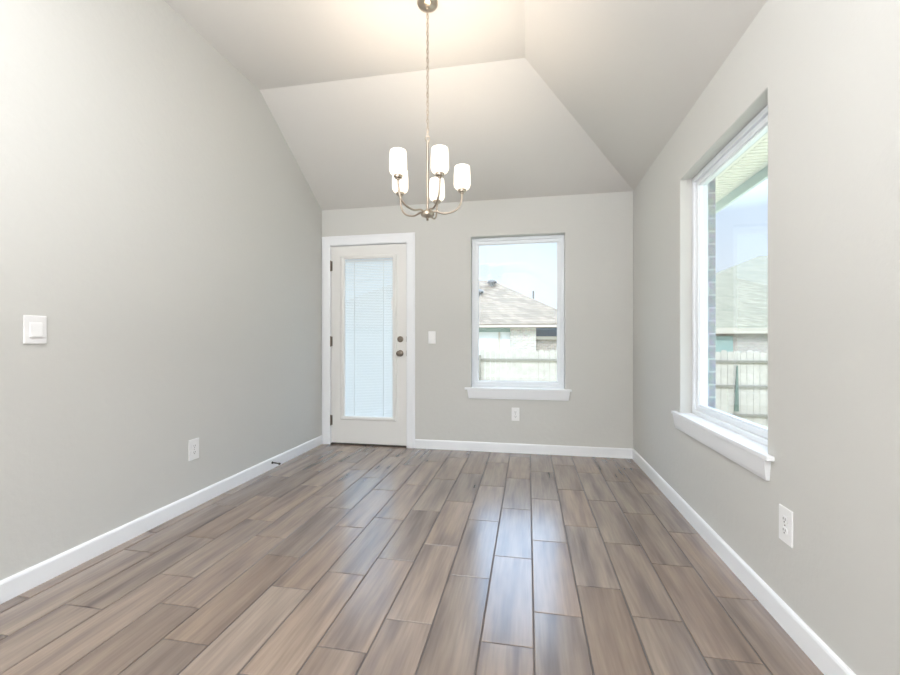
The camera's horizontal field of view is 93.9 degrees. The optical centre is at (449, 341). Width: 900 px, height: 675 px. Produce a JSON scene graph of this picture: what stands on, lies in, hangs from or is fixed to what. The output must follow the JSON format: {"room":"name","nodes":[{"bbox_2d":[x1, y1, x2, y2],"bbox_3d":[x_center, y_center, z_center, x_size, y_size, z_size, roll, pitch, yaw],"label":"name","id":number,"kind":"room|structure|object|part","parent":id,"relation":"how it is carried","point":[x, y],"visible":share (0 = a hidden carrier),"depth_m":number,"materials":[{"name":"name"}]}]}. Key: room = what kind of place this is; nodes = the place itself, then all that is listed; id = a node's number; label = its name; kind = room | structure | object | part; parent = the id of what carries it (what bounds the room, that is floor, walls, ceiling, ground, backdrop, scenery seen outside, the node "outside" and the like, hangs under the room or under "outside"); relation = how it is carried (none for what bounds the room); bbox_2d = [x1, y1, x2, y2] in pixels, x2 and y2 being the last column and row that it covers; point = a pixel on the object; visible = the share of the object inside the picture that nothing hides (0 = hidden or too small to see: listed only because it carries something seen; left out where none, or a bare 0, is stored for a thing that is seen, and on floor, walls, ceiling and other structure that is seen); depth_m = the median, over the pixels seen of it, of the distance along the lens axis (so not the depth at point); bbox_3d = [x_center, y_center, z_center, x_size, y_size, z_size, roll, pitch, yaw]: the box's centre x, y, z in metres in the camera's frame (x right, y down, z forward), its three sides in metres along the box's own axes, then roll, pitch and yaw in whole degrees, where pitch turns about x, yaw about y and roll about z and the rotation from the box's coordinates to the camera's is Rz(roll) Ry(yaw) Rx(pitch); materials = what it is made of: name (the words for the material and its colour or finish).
{"room":"empty dining room","nodes":[
{"label":"empty dining room","id":0,"kind":"room"},
{"bbox_2d":[0,0,321,580],"bbox_3d":[-2.150,-0.492,0.391,0.120,3.363,8.183,0,0,11],"label":"wall","id":1,"kind":"structure","parent":0,"point":[163,224],"depth_m":2.30,"materials":[{"name":"grey paint"}]},
{"bbox_2d":[23,315,46,343],"bbox_3d":[-1.813,-0.051,1.839,0.013,0.124,0.087,0,0,11],"label":"light switch","id":2,"kind":"object","parent":1,"relation":"attached to","point":[34,327],"visible":1,"depth_m":1.83,"materials":[{"name":"white plastic"}]},
{"bbox_2d":[0,435,321,603],"bbox_3d":[-2.085,1.025,0.372,0.014,0.090,8.170,0,0,11],"label":"baseboard","id":3,"kind":"structure","parent":1,"relation":"attached to","point":[12,586],"depth_m":2.26,"materials":[{"name":"white wood"}]},
{"bbox_2d":[188,438,198,460],"bbox_3d":[-1.653,0.697,2.712,0.009,0.134,0.084,0,0,11],"label":"wall outlet","id":4,"kind":"object","parent":1,"relation":"attached to","point":[193,445],"visible":1,"depth_m":2.71,"materials":[{"name":"white plastic"}]},
{"bbox_2d":[0,444,823,674],"bbox_3d":[-0.580,1.130,0.099,3.094,0.120,8.203,0,0,11],"label":"floor","id":5,"kind":"structure","parent":0,"point":[333,559],"depth_m":1.82,"materials":[{"name":"brown wood"}]},
{"bbox_2d":[164,0,766,209],"bbox_3d":[-0.626,-1.755,0.067,3.234,0.816,8.343,0,0,11],"label":"ceiling","id":6,"kind":"structure","parent":0,"point":[539,98],"depth_m":3.03,"materials":[{"name":"grey paint"}]},
{"bbox_2d":[389,0,470,220],"bbox_3d":[-0.127,-1.372,2.522,0.494,1.302,0.482,0,0,11],"label":"chandelier","id":7,"kind":"object","parent":6,"relation":"hanging from","point":[435,190],"visible":1,"depth_m":2.48,"materials":[{"name":"white glass"}]},
{"bbox_3d":[-0.293,-1.008,2.374,0.101,0.138,0.101,0,0,11],"label":"lamp shade","id":8,"kind":"part","parent":7,"relation":"part of","materials":[{"name":"white glass"}]},
{"bbox_3d":[-0.310,-0.995,2.617,0.101,0.138,0.101,0,0,11],"label":"lamp shade","id":9,"kind":"part","parent":7,"relation":"part of","materials":[{"name":"white glass"}]},
{"bbox_3d":[-0.226,-0.836,2.430,0.187,0.153,0.011,0,0,-40],"label":"arm","id":10,"kind":"part","parent":7,"relation":"part of","materials":[{"name":"silver metal"}]},
{"bbox_3d":[-0.236,-0.830,2.571,0.187,0.141,0.011,0,0,32],"label":"arm","id":11,"kind":"part","parent":7,"relation":"part of","materials":[{"name":"silver metal"}]},
{"bbox_3d":[-0.134,-0.981,2.507,0.015,0.416,0.015,0,0,11],"label":"stem","id":12,"kind":"part","parent":7,"relation":"part of","materials":[{"name":"silver metal"}]},
{"bbox_3d":[-0.134,-1.600,2.507,0.014,0.764,0.014,0,0,11],"label":"chain","id":13,"kind":"part","parent":7,"relation":"part of","materials":[{"name":"silver metal"}]},
{"bbox_3d":[-0.089,-0.830,2.396,0.011,0.141,0.187,0,0,-22],"label":"arm","id":14,"kind":"part","parent":7,"relation":"part of","materials":[{"name":"silver metal"}]},
{"bbox_3d":[-0.084,-0.976,2.709,0.101,0.138,0.101,0,0,11],"label":"lamp shade","id":15,"kind":"part","parent":7,"relation":"part of","materials":[{"name":"white glass"}]},
{"bbox_3d":[-0.056,-0.995,2.315,0.101,0.138,0.101,0,0,11],"label":"lamp shade","id":16,"kind":"part","parent":7,"relation":"part of","materials":[{"name":"white glass"}]},
{"bbox_3d":[-0.014,-0.822,2.516,0.187,0.126,0.011,0,0,-4],"label":"arm","id":17,"kind":"part","parent":7,"relation":"part of","materials":[{"name":"silver metal"}]},
{"bbox_3d":[0.073,-0.980,2.522,0.101,0.138,0.101,0,0,11],"label":"lamp shade","id":18,"kind":"part","parent":7,"relation":"part of","materials":[{"name":"white glass"}]},
{"bbox_2d":[322,191,632,448],"bbox_3d":[0.122,-0.107,4.209,3.194,2.594,0.155,0,0,11],"label":"wall","id":19,"kind":"structure","parent":0,"point":[597,229],"depth_m":4.01,"materials":[{"name":"grey paint"}]},
{"bbox_2d":[322,232,414,447],"bbox_3d":[-0.836,-0.011,4.356,1.007,2.166,0.216,0,0,11],"label":"door","id":20,"kind":"structure","parent":19,"relation":"in","point":[365,409],"depth_m":4.34,"materials":[{"name":"white wood"}]},
{"bbox_3d":[-0.842,-0.037,4.318,0.611,1.701,0.027,0,0,11],"label":"glass frame","id":21,"kind":"part","parent":20,"relation":"part of","materials":[{"name":"white glass"}]},
{"bbox_3d":[-0.833,-0.838,4.344,0.517,0.020,0.018,0,0,11],"label":"head rail","id":22,"kind":"part","parent":20,"relation":"part of","materials":[{"name":"white plastic"}]},
{"bbox_3d":[-0.508,0.120,4.220,0.066,0.066,0.069,0,0,11],"label":"knob","id":23,"kind":"part","parent":20,"relation":"part of","materials":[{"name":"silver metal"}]},
{"bbox_2d":[428,331,435,343],"bbox_3d":[-0.180,-0.040,4.179,0.074,0.124,0.013,0,0,11],"label":"light switch","id":24,"kind":"object","parent":19,"relation":"attached to","point":[431,334],"visible":1,"depth_m":4.18,"materials":[{"name":"white plastic"}]},
{"bbox_2d":[512,408,518,420],"bbox_3d":[0.628,0.700,4.031,0.074,0.125,0.009,0,0,11],"label":"wall outlet","id":25,"kind":"object","parent":19,"relation":"attached to","point":[515,411],"visible":1,"depth_m":4.03,"materials":[{"name":"white plastic"}]},
{"bbox_2d":[465,235,571,400],"bbox_3d":[0.655,-0.233,4.093,1.010,1.579,0.180,0,0,11],"label":"window","id":26,"kind":"structure","parent":19,"relation":"in","point":[480,389],"depth_m":4.05,"materials":[{"name":"white plastic"}]},
{"bbox_3d":[0.647,0.460,4.052,1.010,0.019,0.096,0,0,11],"label":"sill","id":27,"kind":"part","parent":26,"relation":"part of","materials":[{"name":"white wood"}]},
{"bbox_2d":[415,439,631,458],"bbox_3d":[0.657,1.025,4.024,2.047,0.090,0.014,0,0,11],"label":"baseboard","id":28,"kind":"structure","parent":19,"relation":"attached to","point":[607,452],"depth_m":4.00,"materials":[{"name":"white wood"}]},
{"bbox_2d":[708,134,764,408],"bbox_3d":[1.129,-0.030,-0.113,0.050,3.000,8.390,0,0,11],"label":"brick wall","id":29,"kind":"structure","parent":0,"point":[712,185],"depth_m":2.63,"materials":[{"name":"grey brick"}]},
{"bbox_2d":[716,132,767,212],"bbox_3d":[-0.198,-1.311,0.439,4.300,0.160,8.990,0,0,11],"label":"roof eave","id":30,"kind":"object","parent":29,"relation":"attached to","point":[750,169],"depth_m":3.27,"materials":[{"name":"beige paint"}]},
{"bbox_2d":[633,0,899,674],"bbox_3d":[1.021,-0.107,-0.119,0.155,2.594,8.338,0,0,11],"label":"wall","id":31,"kind":"structure","parent":0,"point":[826,72],"depth_m":1.42,"materials":[{"name":"grey paint"}]},
{"bbox_2d":[671,105,774,480],"bbox_3d":[1.431,-0.233,2.178,0.180,1.579,1.118,0,0,11],"label":"window","id":32,"kind":"structure","parent":31,"relation":"in","point":[744,442],"depth_m":2.39,"materials":[{"name":"white plastic"}]},
{"bbox_3d":[1.390,0.460,2.186,0.096,0.019,1.118,0,0,11],"label":"sill","id":33,"kind":"part","parent":32,"relation":"part of","materials":[{"name":"white wood"}]},
{"bbox_3d":[1.477,-0.283,2.160,0.083,1.479,0.984,0,0,11],"label":"frame","id":34,"kind":"part","parent":32,"relation":"part of","materials":[{"name":"white plastic"}]},
{"bbox_3d":[1.476,-0.283,2.160,0.053,1.419,0.924,0,0,11],"label":"sash","id":35,"kind":"part","parent":32,"relation":"part of","materials":[{"name":"white plastic"}]},
{"bbox_2d":[632,449,855,674],"bbox_3d":[0.924,1.025,-0.180,0.014,0.090,8.183,0,0,11],"label":"baseboard","id":36,"kind":"structure","parent":31,"relation":"attached to","point":[820,654],"depth_m":1.72,"materials":[{"name":"white wood"}]},
{"bbox_2d":[779,504,792,547],"bbox_3d":[1.251,0.686,1.566,0.009,0.132,0.082,0,0,11],"label":"wall outlet","id":37,"kind":"object","parent":31,"relation":"attached to","point":[785,515],"visible":1,"depth_m":1.56,"materials":[{"name":"white plastic"}]},
{"bbox_2d":[782,526,787,535],"bbox_3d":[1.248,0.706,1.566,0.003,0.027,0.033,0,0,11],"label":"receptacle","id":38,"kind":"object","parent":37,"relation":"attached to","point":[784,528],"depth_m":1.56,"materials":[{"name":"white plastic"}]},
{"bbox_2d":[782,515,787,523],"bbox_3d":[1.248,0.665,1.566,0.003,0.027,0.033,0,0,11],"label":"receptacle","id":39,"kind":"object","parent":37,"relation":"attached to","point":[784,517],"depth_m":1.56,"materials":[{"name":"white plastic"}]},
{"label":"outside","id":40,"kind":"structure","parent":0,"visible":0},
{"bbox_3d":[8.568,1.660,18.751,70.000,0.860,60.000,0,0,11],"label":"ground","id":41,"kind":"structure","parent":40,"visible":0},
{"bbox_2d":[345,279,556,381],"bbox_3d":[-0.452,-0.700,24.433,14.910,5.580,10.020,0,0,11],"label":"house","id":42,"kind":"structure","parent":41,"relation":"on","point":[509,319],"depth_m":19.42,"materials":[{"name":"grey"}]},
{"bbox_2d":[487,279,496,286],"bbox_3d":[2.319,-3.130,23.166,0.540,0.540,0.540,0,0,11],"label":"roof vent","id":43,"kind":"object","parent":42,"relation":"attached to","point":[491,283],"depth_m":23.07,"materials":[{"name":"grey metal"}]},
{"bbox_2d":[345,349,767,425],"bbox_3d":[4.400,1.188,10.822,22.050,1.964,0.157,0,0,11],"label":"fence","id":44,"kind":"object","parent":41,"relation":"on","point":[741,378],"visible":0.16,"depth_m":10.42,"materials":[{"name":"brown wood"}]},
{"bbox_3d":[-2.783,1.133,12.223,2.425,1.854,0.026,0,0,11],"label":"picket panel","id":45,"kind":"part","parent":44,"relation":"part of","materials":[{"name":"wood"}]},
{"bbox_3d":[0.795,1.270,11.457,0.090,1.800,0.089,0,0,11],"label":"post","id":46,"kind":"part","parent":44,"relation":"part of","materials":[{"name":"beige wood"}]},
{"bbox_3d":[2.015,1.133,11.331,2.425,1.854,0.026,0,0,11],"label":"picket panel","id":47,"kind":"part","parent":44,"relation":"part of","materials":[{"name":"white wood"}]},
{"bbox_3d":[2.006,0.500,11.300,2.438,0.060,0.037,0,0,11],"label":"rail","id":48,"kind":"part","parent":44,"relation":"part of","materials":[{"name":"beige wood"}]},
{"bbox_3d":[6.804,1.110,10.409,2.438,0.060,0.037,0,0,11],"label":"rail","id":49,"kind":"part","parent":44,"relation":"part of","materials":[{"name":"beige wood"}]},
{"bbox_3d":[6.804,0.500,10.409,2.438,0.060,0.037,0,0,11],"label":"rail","id":50,"kind":"part","parent":44,"relation":"part of","materials":[{"name":"beige wood"}]},
{"bbox_3d":[6.813,1.137,10.441,2.425,1.845,0.026,0,0,11],"label":"picket panel","id":51,"kind":"part","parent":44,"relation":"part of","materials":[{"name":"white wood"}]},
{"bbox_3d":[6.804,1.820,10.409,2.438,0.060,0.037,0,0,11],"label":"rail","id":52,"kind":"part","parent":44,"relation":"part of","materials":[{"name":"beige wood"}]},
{"bbox_2d":[716,256,767,352],"bbox_3d":[25.494,-2.420,33.880,31.040,9.020,30.070,0,0,11],"label":"house","id":53,"kind":"structure","parent":41,"relation":"on","point":[742,288],"depth_m":23.36,"materials":[{"name":"beige"}]}
]}

